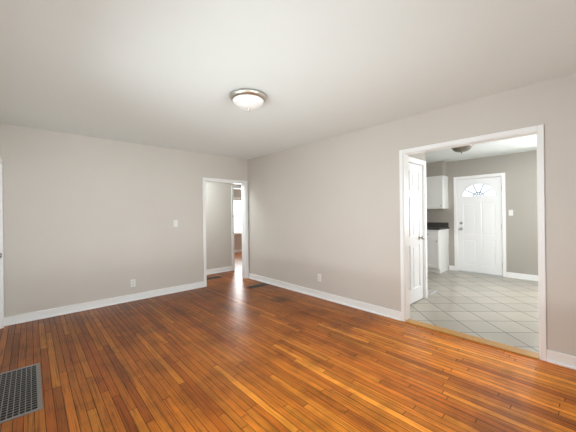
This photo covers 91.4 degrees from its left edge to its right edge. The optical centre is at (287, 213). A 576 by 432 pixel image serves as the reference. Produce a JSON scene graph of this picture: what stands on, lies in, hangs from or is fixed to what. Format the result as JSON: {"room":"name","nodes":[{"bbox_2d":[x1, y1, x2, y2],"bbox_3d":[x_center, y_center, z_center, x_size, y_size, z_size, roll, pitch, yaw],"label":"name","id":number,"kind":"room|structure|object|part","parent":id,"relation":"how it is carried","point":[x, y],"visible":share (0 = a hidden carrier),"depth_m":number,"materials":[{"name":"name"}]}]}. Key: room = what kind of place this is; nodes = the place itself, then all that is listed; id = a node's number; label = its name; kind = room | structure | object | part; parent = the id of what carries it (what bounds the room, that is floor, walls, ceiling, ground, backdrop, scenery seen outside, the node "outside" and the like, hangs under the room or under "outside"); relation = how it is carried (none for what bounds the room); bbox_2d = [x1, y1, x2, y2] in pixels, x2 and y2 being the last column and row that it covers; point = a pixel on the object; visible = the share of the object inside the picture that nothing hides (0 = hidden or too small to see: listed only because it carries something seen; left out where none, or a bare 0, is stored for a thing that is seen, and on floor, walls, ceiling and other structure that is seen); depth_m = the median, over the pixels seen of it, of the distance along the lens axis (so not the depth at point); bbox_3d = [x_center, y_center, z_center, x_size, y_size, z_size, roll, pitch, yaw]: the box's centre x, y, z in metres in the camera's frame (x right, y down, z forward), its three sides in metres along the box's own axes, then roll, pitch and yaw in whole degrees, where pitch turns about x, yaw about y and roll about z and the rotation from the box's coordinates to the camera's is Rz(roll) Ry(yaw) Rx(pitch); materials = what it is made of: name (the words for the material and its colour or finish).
{"room":"empty living room","nodes":[
{"label":"empty living room","id":0,"kind":"room"},
{"bbox_2d":[0,124,248,316],"bbox_3d":[-1.796,0.112,5.034,4.920,2.460,0.120,-1,0,-42],"label":"wall","id":1,"kind":"structure","parent":0,"point":[87,219],"depth_m":4.05,"materials":[{"name":"beige paint"}]},
{"bbox_2d":[4,281,203,325],"bbox_3d":[-2.499,1.298,4.274,2.594,0.105,0.031,-1,0,-42],"label":"baseboard","id":2,"kind":"structure","parent":1,"relation":"attached to","point":[22,318],"depth_m":4.02,"materials":[{"name":"white paint"}]},
{"bbox_2d":[130,279,135,286],"bbox_3d":[-2.411,1.075,4.371,0.070,0.115,0.008,-1,0,-42],"label":"outlet","id":3,"kind":"object","parent":1,"relation":"attached to","point":[132,282],"visible":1,"depth_m":4.37,"materials":[{"name":"white plastic"}]},
{"bbox_2d":[202,177,248,286],"bbox_3d":[-1.242,0.329,5.538,0.986,2.012,0.156,-1,0,-42],"label":"door frame","id":4,"kind":"structure","parent":1,"relation":"attached to","point":[244,215],"depth_m":5.78,"materials":[{"name":"white paint"}]},
{"bbox_2d":[205,182,240,269],"bbox_3d":[-1.126,0.104,6.908,5.200,2.460,0.100,-1,0,-42],"label":"wall","id":5,"kind":"structure","parent":0,"point":[218,230],"depth_m":6.42,"materials":[{"name":"beige paint"}]},
{"bbox_2d":[206,266,232,274],"bbox_3d":[-2.113,1.293,5.903,2.165,0.105,0.031,-1,0,-42],"label":"baseboard","id":6,"kind":"structure","parent":5,"relation":"attached to","point":[218,270],"depth_m":6.40,"materials":[{"name":"white paint"}]},
{"bbox_2d":[231,185,240,269],"bbox_3d":[-1.037,0.323,6.988,0.905,2.020,0.136,-1,0,-42],"label":"door frame","id":7,"kind":"structure","parent":5,"relation":"attached to","point":[233,187],"depth_m":6.65,"materials":[{"name":"white paint"}]},
{"bbox_2d":[234,189,241,249],"bbox_3d":[-2.534,0.121,9.185,4.200,2.460,0.120,-1,0,-42],"label":"wall","id":8,"kind":"structure","parent":0,"point":[237,237],"depth_m":9.82,"materials":[{"name":"beige paint"}]},
{"bbox_2d":[234,197,241,233],"bbox_3d":[-1.808,0.057,9.797,1.060,1.290,0.160,-1,0,-42],"label":"bedroom window","id":9,"kind":"structure","parent":8,"relation":"in","point":[237,198],"depth_m":9.90,"materials":[{"name":"white glass"}]},
{"bbox_3d":[-1.851,0.078,9.845,0.810,1.100,0.001,-1,0,-42],"label":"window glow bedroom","id":10,"kind":"part","parent":9,"relation":"part of","materials":[{"name":"white glass"}]},
{"bbox_2d":[0,252,575,431],"bbox_3d":[-0.384,1.375,4.916,6.820,0.100,9.300,-1,0,-42],"label":"floor","id":11,"kind":"structure","parent":0,"point":[237,355],"depth_m":2.35,"materials":[{"name":"brown wood"}]},
{"bbox_2d":[0,363,42,423],"bbox_3d":[-2.073,1.342,2.134,0.300,0.007,0.820,-1,0,-42],"label":"floor vent","id":12,"kind":"object","parent":11,"relation":"on","point":[20,392],"visible":1,"depth_m":2.11,"materials":[{"name":"black metal"}]},
{"bbox_2d":[246,283,268,288],"bbox_3d":[-0.557,1.323,5.178,0.420,0.007,0.150,-1,0,-42],"label":"floor vent","id":13,"kind":"object","parent":11,"relation":"in","point":[258,285],"visible":1,"depth_m":5.19,"materials":[{"name":"black metal"}]},
{"bbox_2d":[0,0,575,162],"bbox_3d":[-0.149,-1.188,5.159,7.540,0.100,9.300,-1,0,-42],"label":"ceiling","id":14,"kind":"structure","parent":0,"point":[172,74],"depth_m":2.14,"materials":[{"name":"paint"}]},
{"bbox_2d":[230,89,266,111],"bbox_3d":[-0.383,-1.060,2.706,0.352,0.151,0.352,-1,0,-42],"label":"ceiling light","id":15,"kind":"object","parent":14,"relation":"attached to","point":[248,99],"visible":1,"depth_m":2.61,"materials":[{"name":"white glass"}]},
{"bbox_2d":[451,145,472,153],"bbox_3d":[2.987,-1.105,4.831,0.332,0.142,0.332,-1,0,-42],"label":"kitchen ceiling light","id":16,"kind":"object","parent":14,"relation":"attached to","point":[462,149],"visible":0.79,"depth_m":4.75,"materials":[{"name":"grey metal"}]},
{"bbox_2d":[248,73,575,356],"bbox_3d":[1.117,0.076,3.809,0.120,2.460,5.620,-1,0,-42],"label":"wall","id":17,"kind":"structure","parent":0,"point":[328,209],"depth_m":3.69,"materials":[{"name":"beige paint"}]},
{"bbox_2d":[248,273,400,320],"bbox_3d":[0.278,1.264,4.629,0.031,0.105,3.260,-1,0,-42],"label":"baseboard","id":18,"kind":"structure","parent":17,"relation":"attached to","point":[378,310],"depth_m":4.18,"materials":[{"name":"white paint"}]},
{"bbox_2d":[405,319,538,359],"bbox_3d":[1.858,1.291,2.976,0.125,0.013,1.210,-1,0,-42],"label":"trim","id":19,"kind":"structure","parent":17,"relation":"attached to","point":[527,353],"depth_m":2.87,"materials":[{"name":"brown wood"}]},
{"bbox_2d":[399,124,546,360],"bbox_3d":[1.865,0.257,2.995,0.156,2.080,1.310,-1,0,-42],"label":"door frame","id":20,"kind":"structure","parent":17,"relation":"attached to","point":[538,130],"depth_m":2.77,"materials":[{"name":"white paint"}]},
{"bbox_2d":[546,349,575,369],"bbox_3d":[2.558,1.236,2.140,0.031,0.105,0.870,-1,0,-42],"label":"baseboard","id":21,"kind":"structure","parent":17,"relation":"attached to","point":[561,359],"depth_m":2.39,"materials":[{"name":"white paint"}]},
{"bbox_2d":[408,153,424,160],"bbox_3d":[1.714,0.069,4.031,1.060,2.460,0.100,-1,0,-42],"label":"wall","id":22,"kind":"structure","parent":0,"point":[420,156],"depth_m":4.21,"materials":[{"name":"paint"}]},
{"bbox_2d":[408,163,423,303],"bbox_3d":[1.794,0.277,4.035,0.762,2.018,0.105,-1,0,-42],"label":"closet door","id":23,"kind":"structure","parent":22,"relation":"in","point":[416,237],"depth_m":4.15,"materials":[{"name":"white paint"}]},
{"bbox_2d":[408,156,427,298],"bbox_3d":[1.765,0.246,4.066,0.910,2.105,0.120,-1,0,-42],"label":"door frame","id":24,"kind":"structure","parent":22,"relation":"attached to","point":[412,160],"depth_m":4.30,"materials":[{"name":"white paint"}]},
{"bbox_2d":[426,161,446,176],"bbox_3d":[3.105,-1.014,6.820,0.260,0.328,1.285,-1,0,-42],"label":"soffit","id":25,"kind":"structure","parent":0,"point":[438,168],"depth_m":6.38,"materials":[{"name":"paint"}]},
{"bbox_2d":[410,270,538,352],"bbox_3d":[2.917,1.335,4.644,3.760,0.100,4.440,-1,0,-42],"label":"floor","id":26,"kind":"structure","parent":0,"point":[499,309],"depth_m":3.88,"materials":[{"name":"tile"}]},
{"bbox_2d":[428,290,436,294],"bbox_3d":[2.346,1.288,4.630,0.300,0.007,0.110,-1,0,-42],"label":"floor vent","id":27,"kind":"object","parent":26,"relation":"in","point":[430,292],"visible":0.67,"depth_m":4.63,"materials":[{"name":"white metal"}]},
{"bbox_2d":[427,231,448,272],"bbox_3d":[3.280,0.810,6.386,0.619,0.940,0.489,-1,0,-42],"label":"base cabinet","id":28,"kind":"object","parent":26,"relation":"on","point":[437,232],"depth_m":6.13,"materials":[{"name":"white paint"}]},
{"bbox_2d":[427,227,449,230],"bbox_3d":[3.005,0.323,6.669,0.634,0.040,1.310,-1,0,-42],"label":"countertop","id":29,"kind":"structure","parent":28,"relation":"on","point":[428,228],"depth_m":6.15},
{"bbox_2d":[427,150,537,274],"bbox_3d":[4.202,0.039,5.918,0.120,2.460,4.320,-1,0,-42],"label":"wall","id":30,"kind":"structure","parent":0,"point":[519,170],"depth_m":5.54,"materials":[{"name":"paint"}]},
{"bbox_2d":[426,175,447,208],"bbox_3d":[3.367,-0.486,6.481,0.339,0.730,0.489,-1,0,-42],"label":"upper cabinet","id":31,"kind":"object","parent":30,"relation":"attached to","point":[436,186],"depth_m":6.31,"materials":[{"name":"white paint"}]},
{"bbox_2d":[427,223,448,226],"bbox_3d":[3.224,0.251,6.884,0.019,0.100,1.290,-1,0,-42],"label":"backsplash","id":32,"kind":"structure","parent":30,"relation":"attached to","point":[428,224],"depth_m":6.56,"materials":[{"name":"black tile"}]},
{"bbox_2d":[453,173,505,276],"bbox_3d":[4.099,0.220,6.022,0.140,2.099,0.933,-1,0,-42],"label":"door frame","id":33,"kind":"structure","parent":30,"relation":"attached to","point":[502,175],"depth_m":5.87,"materials":[{"name":"white paint"}]},
{"bbox_2d":[457,176,502,275],"bbox_3d":[4.066,0.249,5.986,0.115,2.018,0.804,-1,0,-42],"label":"front door","id":34,"kind":"structure","parent":30,"relation":"in","point":[479,225],"depth_m":5.98,"materials":[{"name":"white paint"}]},
{"bbox_2d":[506,272,537,280],"bbox_3d":[4.979,1.207,4.976,0.031,0.105,1.780,-1,0,-42],"label":"baseboard","id":35,"kind":"structure","parent":30,"relation":"attached to","point":[522,276],"depth_m":5.45,"materials":[{"name":"white paint"}]},
{"bbox_3d":[-1.667,0.110,1.340,0.120,2.460,5.740,-1,0,-43],"label":"wall","id":36,"kind":"structure","parent":0,"visible":0},
{"bbox_2d":[0,156,3,328],"bbox_3d":[-3.171,0.349,2.997,0.140,2.020,0.980,-1,0,-42],"label":"door frame","id":37,"kind":"structure","parent":36,"relation":"attached to","point":[1,265],"depth_m":3.35,"materials":[{"name":"white paint"}]}
]}

